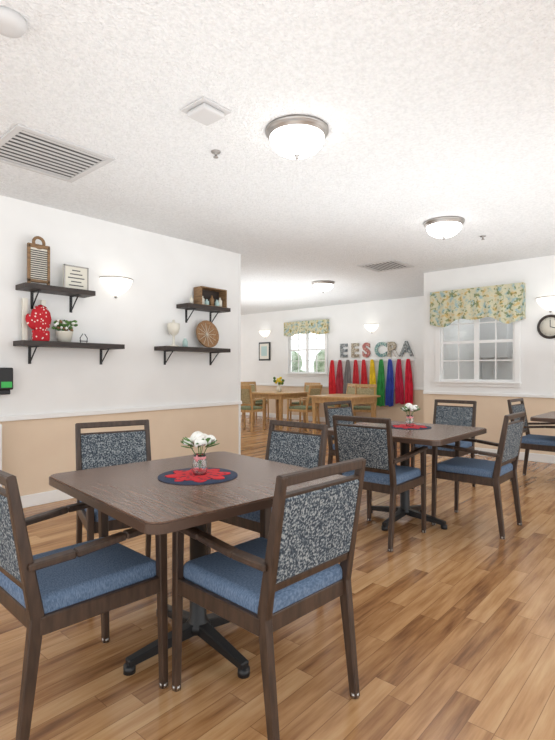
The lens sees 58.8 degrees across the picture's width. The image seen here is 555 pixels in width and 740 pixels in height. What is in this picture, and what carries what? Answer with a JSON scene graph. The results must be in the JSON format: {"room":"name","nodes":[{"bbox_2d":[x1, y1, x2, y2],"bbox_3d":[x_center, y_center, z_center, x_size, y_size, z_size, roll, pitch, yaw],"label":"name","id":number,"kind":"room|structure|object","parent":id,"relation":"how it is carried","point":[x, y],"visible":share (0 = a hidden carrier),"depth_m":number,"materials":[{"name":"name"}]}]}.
{"room":"care facility","nodes":[
{"label":"care facility","id":0,"kind":"room"},
{"bbox_2d":[0,195,237,495],"bbox_3d":[-3.020,-0.140,3.658,0.150,2.740,7.490,0,0,41],"label":"wall","id":1,"kind":"structure","parent":0,"point":[165,271],"depth_m":5.05,"materials":[{"name":"beige paint"}]},
{"bbox_2d":[0,368,12,394],"bbox_3d":[-2.353,0.095,4.223,0.102,0.230,0.140,0,0,41],"label":"dispenser","id":2,"kind":"object","parent":1,"relation":"attached to","point":[6,374],"visible":1,"depth_m":4.20,"materials":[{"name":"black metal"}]},
{"bbox_2d":[20,489,72,507],"bbox_3d":[-2.954,1.175,3.606,0.018,0.110,7.500,0,0,41],"label":"baseboard","id":3,"kind":"structure","parent":1,"relation":"attached to","point":[46,497],"depth_m":4.51,"materials":[{"name":"white"}]},
{"bbox_2d":[15,282,95,312],"bbox_3d":[-2.020,-0.650,4.516,0.214,0.200,0.640,0,0,41],"label":"wall shelf","id":4,"kind":"object","parent":1,"relation":"attached to","point":[32,288],"visible":0.99,"depth_m":4.44,"materials":[{"name":"brown wood"}]},
{"bbox_2d":[27,236,49,284],"bbox_3d":[-2.132,-0.973,4.401,0.024,0.445,0.194,0,0,41],"label":"washboard","id":5,"kind":"object","parent":4,"relation":"on","point":[38,256],"visible":0.91,"depth_m":4.39,"materials":[{"name":"brown wood"}]},
{"bbox_2d":[63,264,88,289],"bbox_3d":[-1.904,-0.865,4.654,0.030,0.230,0.240,0,0,41],"label":"framed sign","id":6,"kind":"object","parent":4,"relation":"on","point":[77,277],"visible":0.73,"depth_m":4.64,"materials":[{"name":"white wood"}]},
{"bbox_2d":[13,340,124,364],"bbox_3d":[-1.924,-0.155,4.624,0.214,0.200,0.970,0,0,41],"label":"wall shelf","id":7,"kind":"object","parent":1,"relation":"attached to","point":[27,343],"visible":1,"depth_m":4.48,"materials":[{"name":"brown wood"}]},
{"bbox_2d":[22,298,45,339],"bbox_3d":[-2.182,-0.445,4.419,0.030,0.380,0.200,0,0,41],"label":"ornament","id":8,"kind":"object","parent":7,"relation":"on","point":[24,300],"visible":0.34,"depth_m":4.35,"materials":[{"name":"beige ceramic"}]},
{"bbox_2d":[25,305,51,340],"bbox_3d":[-2.122,-0.420,4.382,0.048,0.330,0.226,0,0,41],"label":"oven mitt","id":9,"kind":"object","parent":7,"relation":"on","point":[39,319],"visible":0.94,"depth_m":4.37,"materials":[{"name":"red fabric"}]},
{"bbox_2d":[52,319,77,341],"bbox_3d":[-1.977,-0.363,4.565,0.168,0.214,0.243,0,0,41],"label":"potted plant","id":10,"kind":"object","parent":7,"relation":"on","point":[64,335],"visible":0.98,"depth_m":4.52,"materials":[{"name":"green plant"}]},
{"bbox_2d":[99,276,132,297],"bbox_3d":[-1.605,-0.836,5.016,0.184,0.201,0.356,0,0,41],"label":"wall sconce","id":11,"kind":"object","parent":1,"relation":"attached to","point":[116,286],"visible":1,"depth_m":4.96,"materials":[{"name":"white glass"}]},
{"bbox_2d":[0,401,241,421],"bbox_3d":[-2.950,0.422,3.602,0.030,0.045,7.500,0,0,41],"label":"trim","id":12,"kind":"structure","parent":1,"relation":"attached to","point":[168,407],"depth_m":4.99,"materials":[{"name":"white wood"}]},
{"bbox_2d":[154,346,230,364],"bbox_3d":[-0.965,-0.159,5.712,0.214,0.200,0.950,0,0,41],"label":"wall shelf","id":13,"kind":"object","parent":1,"relation":"attached to","point":[165,349],"visible":1,"depth_m":5.54,"materials":[{"name":"brown wood"}]},
{"bbox_2d":[167,320,179,345],"bbox_3d":[-1.159,-0.411,5.503,0.140,0.305,0.140,0,0,41],"label":"goblet","id":14,"kind":"object","parent":13,"relation":"on","point":[173,328],"visible":0.88,"depth_m":5.46,"materials":[{"name":"beige ceramic"}]},
{"bbox_2d":[183,338,187,346],"bbox_3d":[-1.053,-0.309,5.623,0.060,0.100,0.060,0,0,41],"label":"glass jar","id":15,"kind":"object","parent":13,"relation":"on","point":[185,342],"visible":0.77,"depth_m":5.60,"materials":[{"name":"teal glass"}]},
{"bbox_2d":[196,320,218,347],"bbox_3d":[-0.832,-0.428,5.854,0.101,0.325,0.330,0,0,41],"label":"wicker tray","id":16,"kind":"object","parent":13,"relation":"on","point":[207,334],"visible":1,"depth_m":5.87,"materials":[{"name":"brown wicker"}]},
{"bbox_2d":[176,303,230,322],"bbox_3d":[-0.865,-0.652,5.824,0.214,0.200,0.650,0,0,41],"label":"wall shelf","id":17,"kind":"object","parent":1,"relation":"attached to","point":[187,306],"visible":0.91,"depth_m":5.75,"materials":[{"name":"brown wood"}]},
{"bbox_2d":[194,286,226,307],"bbox_3d":[-0.802,-0.863,5.908,0.140,0.222,0.400,0,0,41],"label":"wooden crate","id":18,"kind":"object","parent":17,"relation":"on","point":[203,295],"visible":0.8,"depth_m":5.93,"materials":[{"name":"brown wood"}]},
{"bbox_2d":[238,254,240,454],"bbox_3d":[-0.492,-0.195,6.406,0.007,2.630,0.036,0,0,41],"label":"trim","id":19,"kind":"structure","parent":1,"relation":"attached to","point":[239,255],"depth_m":6.40,"materials":[{"name":"white paint"}]},
{"bbox_2d":[0,0,554,314],"bbox_3d":[-0.834,-1.560,5.403,15.600,0.100,13.000,0,0,41],"label":"ceiling","id":20,"kind":"structure","parent":0,"point":[430,109],"depth_m":3.06,"materials":[{"name":"white paint"}]},
{"bbox_2d":[0,6,26,37],"bbox_3d":[-1.160,-1.485,2.117,0.150,0.050,0.150,0,0,41],"label":"smoke detector","id":21,"kind":"object","parent":20,"relation":"attached to","point":[13,24],"visible":1,"depth_m":2.09,"materials":[{"name":"grey plastic"}]},
{"bbox_2d":[0,124,114,182],"bbox_3d":[-1.621,-1.504,3.484,0.660,0.012,0.660,0,0,41],"label":"ceiling air vent","id":22,"kind":"object","parent":20,"relation":"attached to","point":[23,147],"depth_m":3.46,"materials":[{"name":"white metal"}]},
{"bbox_2d":[180,96,230,125],"bbox_3d":[-0.416,-1.487,2.861,0.210,0.045,0.210,0,0,41],"label":"ceiling speaker","id":23,"kind":"object","parent":20,"relation":"attached to","point":[203,110],"depth_m":2.82},
{"bbox_2d":[211,150,220,158],"bbox_3d":[-0.427,-1.490,3.410,0.070,0.040,0.070,0,0,41],"label":"sprinkler","id":24,"kind":"object","parent":20,"relation":"attached to","point":[215,152],"visible":1,"depth_m":3.40,"materials":[{"name":"silver metal"}]},
{"bbox_2d":[265,114,328,159],"bbox_3d":[0.123,-1.418,3.109,0.400,0.184,0.400,0,0,41],"label":"dome light","id":25,"kind":"object","parent":20,"relation":"attached to","point":[294,136],"depth_m":2.99,"materials":[{"name":"white glass"}]},
{"bbox_2d":[312,280,334,292],"bbox_3d":[0.786,-1.418,8.494,0.400,0.184,0.400,0,0,41],"label":"dome light","id":26,"kind":"object","parent":20,"relation":"attached to","point":[321,285],"depth_m":8.37,"materials":[{"name":"white glass"}]},
{"bbox_2d":[357,259,414,271],"bbox_3d":[1.572,-1.504,7.148,0.600,0.012,0.600,0,0,41],"label":"ceiling air vent","id":27,"kind":"object","parent":20,"relation":"attached to","point":[389,265],"depth_m":7.13,"materials":[{"name":"white metal"}]},
{"bbox_2d":[424,216,464,239],"bbox_3d":[1.698,-1.418,5.030,0.400,0.184,0.400,0,0,41],"label":"dome light","id":28,"kind":"object","parent":20,"relation":"attached to","point":[443,227],"depth_m":4.91,"materials":[{"name":"white glass"}]},
{"bbox_2d":[0,415,554,739],"bbox_3d":[-0.834,1.270,5.403,15.600,0.080,13.000,0,0,41],"label":"floor","id":29,"kind":"structure","parent":0,"point":[455,626],"depth_m":2.16,"materials":[{"name":"laminate"}]},
{"bbox_2d":[0,424,1,486],"bbox_3d":[-2.534,0.840,3.949,0.133,0.780,0.570,0,0,41],"label":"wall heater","id":30,"kind":"object","parent":29,"relation":"on","point":[0,424],"visible":0.55,"depth_m":4.11,"materials":[{"name":"white"}]},
{"bbox_2d":[0,470,167,739],"bbox_3d":[-0.796,0.779,1.880,0.526,0.905,0.585,0,0,43],"label":"dining chair","id":31,"kind":"object","parent":29,"relation":"on","point":[47,592],"visible":0.95,"depth_m":1.71,"materials":[{"name":"brown wood"}]},
{"bbox_2d":[75,419,150,557],"bbox_3d":[-0.908,0.779,2.911,0.526,0.905,0.585,0,0,-31],"label":"dining chair","id":32,"kind":"object","parent":29,"relation":"on","point":[96,449],"visible":0.34,"depth_m":3.08,"materials":[{"name":"grey fabric"}]},
{"bbox_2d":[49,451,346,678],"bbox_3d":[-0.359,0.855,2.231,1.000,0.750,1.000,0,0,-43],"label":"dining table","id":33,"kind":"object","parent":29,"relation":"on","point":[132,494],"visible":0.74,"depth_m":2.01,"materials":[{"name":"brown wood"}]},
{"bbox_2d":[158,468,237,484],"bbox_3d":[-0.359,0.478,2.231,0.356,0.003,0.356,0,0,41],"label":"placemat","id":34,"kind":"object","parent":33,"relation":"on","point":[232,475],"visible":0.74,"depth_m":2.15,"materials":[{"name":"fabric"}]},
{"bbox_2d":[165,469,229,481],"bbox_3d":[-0.359,0.474,2.231,0.273,0.004,0.273,0,0,9],"label":"napkin","id":35,"kind":"object","parent":34,"relation":"on","point":[180,475],"visible":0.91,"depth_m":2.21,"materials":[{"name":"red fabric"}]},
{"bbox_2d":[180,431,219,474],"bbox_3d":[-0.352,0.374,2.240,0.178,0.194,0.174,0,0,-13],"label":"flower vase","id":36,"kind":"object","parent":35,"relation":"on","point":[198,439],"visible":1,"depth_m":2.21,"materials":[{"name":"clear glass"}]},
{"bbox_2d":[241,385,264,431],"bbox_3d":[-0.607,0.765,10.033,0.507,0.933,0.580,0,0,26],"label":"wooden chair","id":37,"kind":"object","parent":29,"relation":"on","point":[246,392],"visible":0.73,"depth_m":9.80,"materials":[{"name":"brown wood"}]},
{"bbox_2d":[241,383,266,423],"bbox_3d":[-0.625,0.765,11.353,0.580,0.933,0.507,0,0,41],"label":"wooden chair","id":38,"kind":"object","parent":29,"relation":"on","point":[256,403],"visible":0.17,"depth_m":11.33,"materials":[{"name":"brown wood"}]},
{"bbox_2d":[241,382,268,418],"bbox_3d":[-0.579,0.765,12.386,0.507,0.933,0.580,0,0,-39],"label":"wooden chair","id":39,"kind":"object","parent":29,"relation":"on","point":[253,387],"visible":0.29,"depth_m":12.45,"materials":[{"name":"brown wood"}]},
{"bbox_2d":[207,420,327,554],"bbox_3d":[-0.056,0.779,2.899,0.526,0.905,0.585,0,0,41],"label":"dining chair","id":40,"kind":"object","parent":29,"relation":"on","point":[306,450],"visible":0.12,"depth_m":3.02,"materials":[{"name":"grey fabric"}]},
{"bbox_2d":[172,457,365,739],"bbox_3d":[-0.035,0.779,1.877,0.585,0.905,0.526,0,0,44],"label":"dining chair","id":41,"kind":"object","parent":29,"relation":"on","point":[264,584],"visible":0.96,"depth_m":1.71,"materials":[{"name":"brown wood"}]},
{"bbox_2d":[252,391,307,429],"bbox_3d":[0.035,0.855,10.771,1.000,0.750,1.000,0,0,41],"label":"wooden table","id":42,"kind":"object","parent":29,"relation":"on","point":[278,396],"visible":0.66,"depth_m":10.52,"materials":[{"name":"brown wood"}]},
{"bbox_2d":[273,376,283,391],"bbox_3d":[0.044,0.310,10.787,0.254,0.340,0.222,0,0,41],"label":"flower vase","id":43,"kind":"object","parent":42,"relation":"on","point":[279,389],"visible":0.98,"depth_m":10.74,"materials":[{"name":"beige ceramic"}]},
{"bbox_2d":[286,385,322,431],"bbox_3d":[0.559,0.765,10.112,0.580,0.933,0.507,0,0,36],"label":"wooden chair","id":44,"kind":"object","parent":29,"relation":"on","point":[312,391],"visible":0.87,"depth_m":9.97,"materials":[{"name":"brown wood"}]},
{"bbox_2d":[290,382,320,422],"bbox_3d":[0.649,0.765,11.468,0.507,0.933,0.580,0,0,41],"label":"wooden chair","id":45,"kind":"object","parent":29,"relation":"on","point":[306,385],"visible":0.21,"depth_m":11.52,"materials":[{"name":"brown wood"}]},
{"bbox_2d":[325,383,356,423],"bbox_3d":[1.408,0.765,10.794,0.580,0.933,0.507,0,0,-19],"label":"wooden chair","id":46,"kind":"object","parent":29,"relation":"on","point":[350,387],"visible":0.24,"depth_m":10.82,"materials":[{"name":"brown wood"}]},
{"bbox_2d":[308,394,380,433],"bbox_3d":[1.261,0.855,9.289,1.000,0.750,1.000,0,0,41],"label":"wooden table","id":47,"kind":"object","parent":29,"relation":"on","point":[355,398],"visible":0.71,"depth_m":9.17,"materials":[{"name":"brown wood"}]},
{"bbox_2d":[323,400,396,501],"bbox_3d":[0.832,0.779,4.974,0.585,0.905,0.526,0,0,43],"label":"dining chair","id":48,"kind":"object","parent":29,"relation":"on","point":[348,411],"visible":0.28,"depth_m":5.00,"materials":[{"name":"brown wood"}]},
{"bbox_2d":[353,384,376,423],"bbox_3d":[1.754,0.765,10.091,0.507,0.933,0.580,0,0,21],"label":"wooden chair","id":49,"kind":"object","parent":29,"relation":"on","point":[361,389],"visible":0.37,"depth_m":10.27,"materials":[{"name":"brown wood"}]},
{"bbox_2d":[332,415,427,551],"bbox_3d":[0.758,0.779,3.670,0.526,0.905,0.585,0,0,39],"label":"dining chair","id":50,"kind":"object","parent":29,"relation":"on","point":[374,444],"visible":0.78,"depth_m":3.46,"materials":[{"name":"grey fabric"}]},
{"bbox_2d":[327,421,486,530],"bbox_3d":[1.044,0.855,4.040,1.000,0.750,1.000,0,0,41],"label":"dining table","id":51,"kind":"object","parent":29,"relation":"on","point":[439,434],"visible":0.73,"depth_m":3.91,"materials":[{"name":"brown wood"}]},
{"bbox_2d":[391,424,431,429],"bbox_3d":[1.108,0.478,4.143,0.356,0.003,0.356,0,0,41],"label":"placemat","id":52,"kind":"object","parent":51,"relation":"on","point":[428,427],"visible":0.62,"depth_m":4.01,"materials":[{"name":"fabric"}]},
{"bbox_2d":[392,424,426,428],"bbox_3d":[1.108,0.474,4.143,0.273,0.004,0.273,0,0,9],"label":"napkin","id":53,"kind":"object","parent":52,"relation":"on","point":[400,425],"visible":0.88,"depth_m":4.12,"materials":[{"name":"red fabric"}]},
{"bbox_2d":[400,403,419,425],"bbox_3d":[1.115,0.374,4.153,0.178,0.194,0.174,0,0,-19],"label":"flower vase","id":54,"kind":"object","parent":53,"relation":"on","point":[409,407],"visible":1,"depth_m":4.12,"materials":[{"name":"clear glass"}]},
{"bbox_2d":[411,399,476,488],"bbox_3d":[1.751,0.779,5.159,0.526,0.905,0.585,0,0,41],"label":"dining chair","id":55,"kind":"object","parent":29,"relation":"on","point":[443,414],"visible":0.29,"depth_m":5.25,"materials":[{"name":"grey fabric"}]},
{"bbox_2d":[431,411,525,539],"bbox_3d":[1.595,0.779,3.914,0.585,0.905,0.526,0,0,41],"label":"dining chair","id":56,"kind":"object","parent":29,"relation":"on","point":[458,469],"visible":0.94,"depth_m":3.79,"materials":[{"name":"brown wood"}]},
{"bbox_2d":[507,398,554,480],"bbox_3d":[2.915,0.779,5.430,0.585,0.905,0.526,0,0,43],"label":"dining chair","id":57,"kind":"object","parent":29,"relation":"on","point":[529,442],"visible":0.67,"depth_m":5.43,"materials":[{"name":"brown wood"}]},
{"bbox_2d":[530,411,554,422],"bbox_3d":[3.261,0.855,5.057,1.000,0.750,1.000,0,0,41],"label":"dining table","id":58,"kind":"object","parent":29,"relation":"on","point":[550,416],"visible":1,"depth_m":4.98,"materials":[{"name":"brown wood"}]},
{"bbox_2d":[241,296,423,422],"bbox_3d":[3.175,-0.140,9.947,15.600,2.740,0.120,0,0,41],"label":"wall","id":59,"kind":"structure","parent":0,"point":[400,320],"depth_m":11.22,"materials":[{"name":"beige paint"}]},
{"bbox_2d":[259,342,269,360],"bbox_3d":[-0.341,-0.490,12.945,0.400,0.480,0.034,0,0,41],"label":"framed picture","id":60,"kind":"object","parent":59,"relation":"attached to","point":[264,347],"visible":1,"depth_m":12.93,"materials":[{"name":"black wood"}]},
{"bbox_2d":[259,330,269,337],"bbox_3d":[-0.372,-0.935,12.880,0.356,0.201,0.184,0,0,41],"label":"wall sconce","id":61,"kind":"object","parent":59,"relation":"attached to","point":[264,333],"visible":1,"depth_m":12.82,"materials":[{"name":"white glass"}]},
{"bbox_2d":[241,412,364,423],"bbox_3d":[0.516,1.175,12.201,8.630,0.110,0.018,0,0,41],"label":"baseboard","id":62,"kind":"structure","parent":59,"relation":"attached to","point":[322,419],"depth_m":12.34,"materials":[{"name":"white wood"}]},
{"bbox_2d":[285,333,327,375],"bbox_3d":[0.710,-0.495,12.043,1.310,1.290,0.120,0,0,41],"label":"window","id":63,"kind":"structure","parent":59,"relation":"in","point":[306,354],"depth_m":12.05,"materials":[{"name":"white"}]},
{"bbox_2d":[284,319,328,335],"bbox_3d":[0.682,-1.012,11.989,1.328,0.356,0.115,0,0,41],"label":"floral valance","id":64,"kind":"object","parent":59,"relation":"attached to","point":[319,327],"visible":1,"depth_m":11.90,"materials":[{"name":"fabric"}]},
{"bbox_2d":[250,384,423,389],"bbox_3d":[0.512,0.388,12.197,8.630,0.045,0.030,0,0,41],"label":"trim","id":65,"kind":"structure","parent":59,"relation":"attached to","point":[250,384],"depth_m":12.31,"materials":[{"name":"white wood"}]},
{"bbox_2d":[364,323,378,332],"bbox_3d":[2.020,-0.905,10.769,0.356,0.201,0.184,0,0,41],"label":"wall sconce","id":66,"kind":"object","parent":59,"relation":"attached to","point":[372,327],"visible":1,"depth_m":10.72,"materials":[{"name":"white glass"}]},
{"bbox_2d":[334,358,414,361],"bbox_3d":[2.028,-0.215,10.839,2.100,0.050,0.059,0,0,41],"label":"rail","id":67,"kind":"object","parent":59,"relation":"attached to","point":[411,359],"visible":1,"depth_m":10.84,"materials":[{"name":"white"}]},
{"bbox_2d":[329,360,335,393],"bbox_3d":[1.273,0.282,11.459,0.208,1.025,0.044,0,0,41],"label":"apron","id":68,"kind":"object","parent":67,"relation":"hanging from","point":[332,384],"visible":0.73,"depth_m":11.47,"materials":[{"name":"fabric"}]},
{"bbox_2d":[336,360,342,393],"bbox_3d":[1.432,0.259,11.319,0.212,0.979,0.044,0,0,41],"label":"apron","id":69,"kind":"object","parent":67,"relation":"hanging from","point":[339,376],"visible":0.77,"depth_m":11.33,"materials":[{"name":"fabric"}]},
{"bbox_2d":[343,360,350,393],"bbox_3d":[1.587,0.275,11.182,0.208,1.010,0.044,0,0,41],"label":"apron","id":70,"kind":"object","parent":67,"relation":"hanging from","point":[347,375],"visible":0.62,"depth_m":11.18,"materials":[{"name":"fabric"}]},
{"bbox_2d":[352,360,358,383],"bbox_3d":[1.748,0.243,11.040,0.212,0.947,0.044,0,0,41],"label":"apron","id":71,"kind":"object","parent":67,"relation":"hanging from","point":[355,366],"visible":0.64,"depth_m":11.04,"materials":[{"name":"fabric"}]},
{"bbox_2d":[361,360,367,383],"bbox_3d":[1.911,0.241,10.896,0.212,0.943,0.044,0,0,41],"label":"apron","id":72,"kind":"object","parent":67,"relation":"hanging from","point":[363,366],"visible":0.64,"depth_m":10.91,"materials":[{"name":"fabric"}]},
{"bbox_2d":[369,359,375,394],"bbox_3d":[2.070,0.271,10.756,0.212,1.002,0.044,0,0,41],"label":"apron","id":73,"kind":"object","parent":67,"relation":"hanging from","point":[372,378],"visible":0.6,"depth_m":10.75,"materials":[{"name":"fabric"}]},
{"bbox_2d":[376,359,384,406],"bbox_3d":[2.224,0.281,10.620,0.204,1.021,0.044,0,0,41],"label":"apron","id":74,"kind":"object","parent":67,"relation":"hanging from","point":[381,377],"visible":0.94,"depth_m":10.61,"materials":[{"name":"fabric"}]},
{"bbox_2d":[385,359,393,406],"bbox_3d":[2.385,0.275,10.477,0.208,1.009,0.044,0,0,41],"label":"apron","id":75,"kind":"object","parent":67,"relation":"hanging from","point":[389,396],"visible":1,"depth_m":10.47,"materials":[{"name":"fabric"}]},
{"bbox_2d":[395,359,403,403],"bbox_3d":[2.552,0.242,10.331,0.206,0.945,0.044,0,0,41],"label":"apron","id":76,"kind":"object","parent":67,"relation":"hanging from","point":[399,387],"visible":1,"depth_m":10.34,"materials":[{"name":"fabric"}]},
{"bbox_2d":[405,359,412,403],"bbox_3d":[2.711,0.238,10.190,0.207,0.936,0.044,0,0,41],"label":"apron","id":77,"kind":"object","parent":67,"relation":"hanging from","point":[408,373],"visible":0.98,"depth_m":10.20,"materials":[{"name":"fabric"}]},
{"bbox_2d":[340,341,413,357],"bbox_3d":[2.127,-0.443,10.766,1.814,0.326,0.024,0,0,41],"label":"letters","id":78,"kind":"object","parent":59,"relation":"attached to","point":[406,344],"depth_m":10.72},
{"bbox_2d":[424,255,554,454],"bbox_3d":[4.929,-0.140,5.413,6.970,2.740,0.120,0,0,41],"label":"wall","id":79,"kind":"structure","parent":0,"point":[537,352],"depth_m":6.83,"materials":[{"name":"beige paint"}]},
{"bbox_2d":[433,317,520,387],"bbox_3d":[2.876,-0.410,7.144,1.240,1.300,0.120,0,0,41],"label":"window","id":80,"kind":"structure","parent":79,"relation":"in","point":[482,352],"depth_m":7.15,"materials":[{"name":"white"}]},
{"bbox_2d":[430,282,524,326],"bbox_3d":[2.841,-0.909,7.097,1.318,0.543,0.115,0,0,41],"label":"floral valance","id":81,"kind":"object","parent":79,"relation":"attached to","point":[505,303],"visible":1,"depth_m":7.01,"materials":[{"name":"fabric"}]},
{"bbox_2d":[423,391,554,397],"bbox_3d":[4.879,0.347,5.357,6.970,0.045,0.030,0,0,41],"label":"trim","id":82,"kind":"structure","parent":79,"relation":"attached to","point":[424,392],"depth_m":6.97,"materials":[{"name":"white wood"}]},
{"bbox_2d":[469,447,554,463],"bbox_3d":[4.883,1.175,5.361,6.970,0.110,0.018,0,0,41],"label":"baseboard","id":83,"kind":"structure","parent":79,"relation":"attached to","point":[544,458],"depth_m":6.62,"materials":[{"name":"white"}]},
{"bbox_2d":[535,296,554,312],"bbox_3d":[3.545,-0.856,6.437,0.356,0.201,0.184,0,0,41],"label":"wall sconce","id":84,"kind":"object","parent":79,"relation":"attached to","point":[546,302],"visible":1,"depth_m":6.42,"materials":[{"name":"white glass"}]},
{"bbox_2d":[537,315,554,338],"bbox_3d":[3.591,-0.570,6.489,0.320,0.320,0.035,0,0,41],"label":"wall clock","id":85,"kind":"object","parent":79,"relation":"attached to","point":[546,324],"visible":1,"depth_m":6.51,"materials":[{"name":"beige plastic"}]}
]}

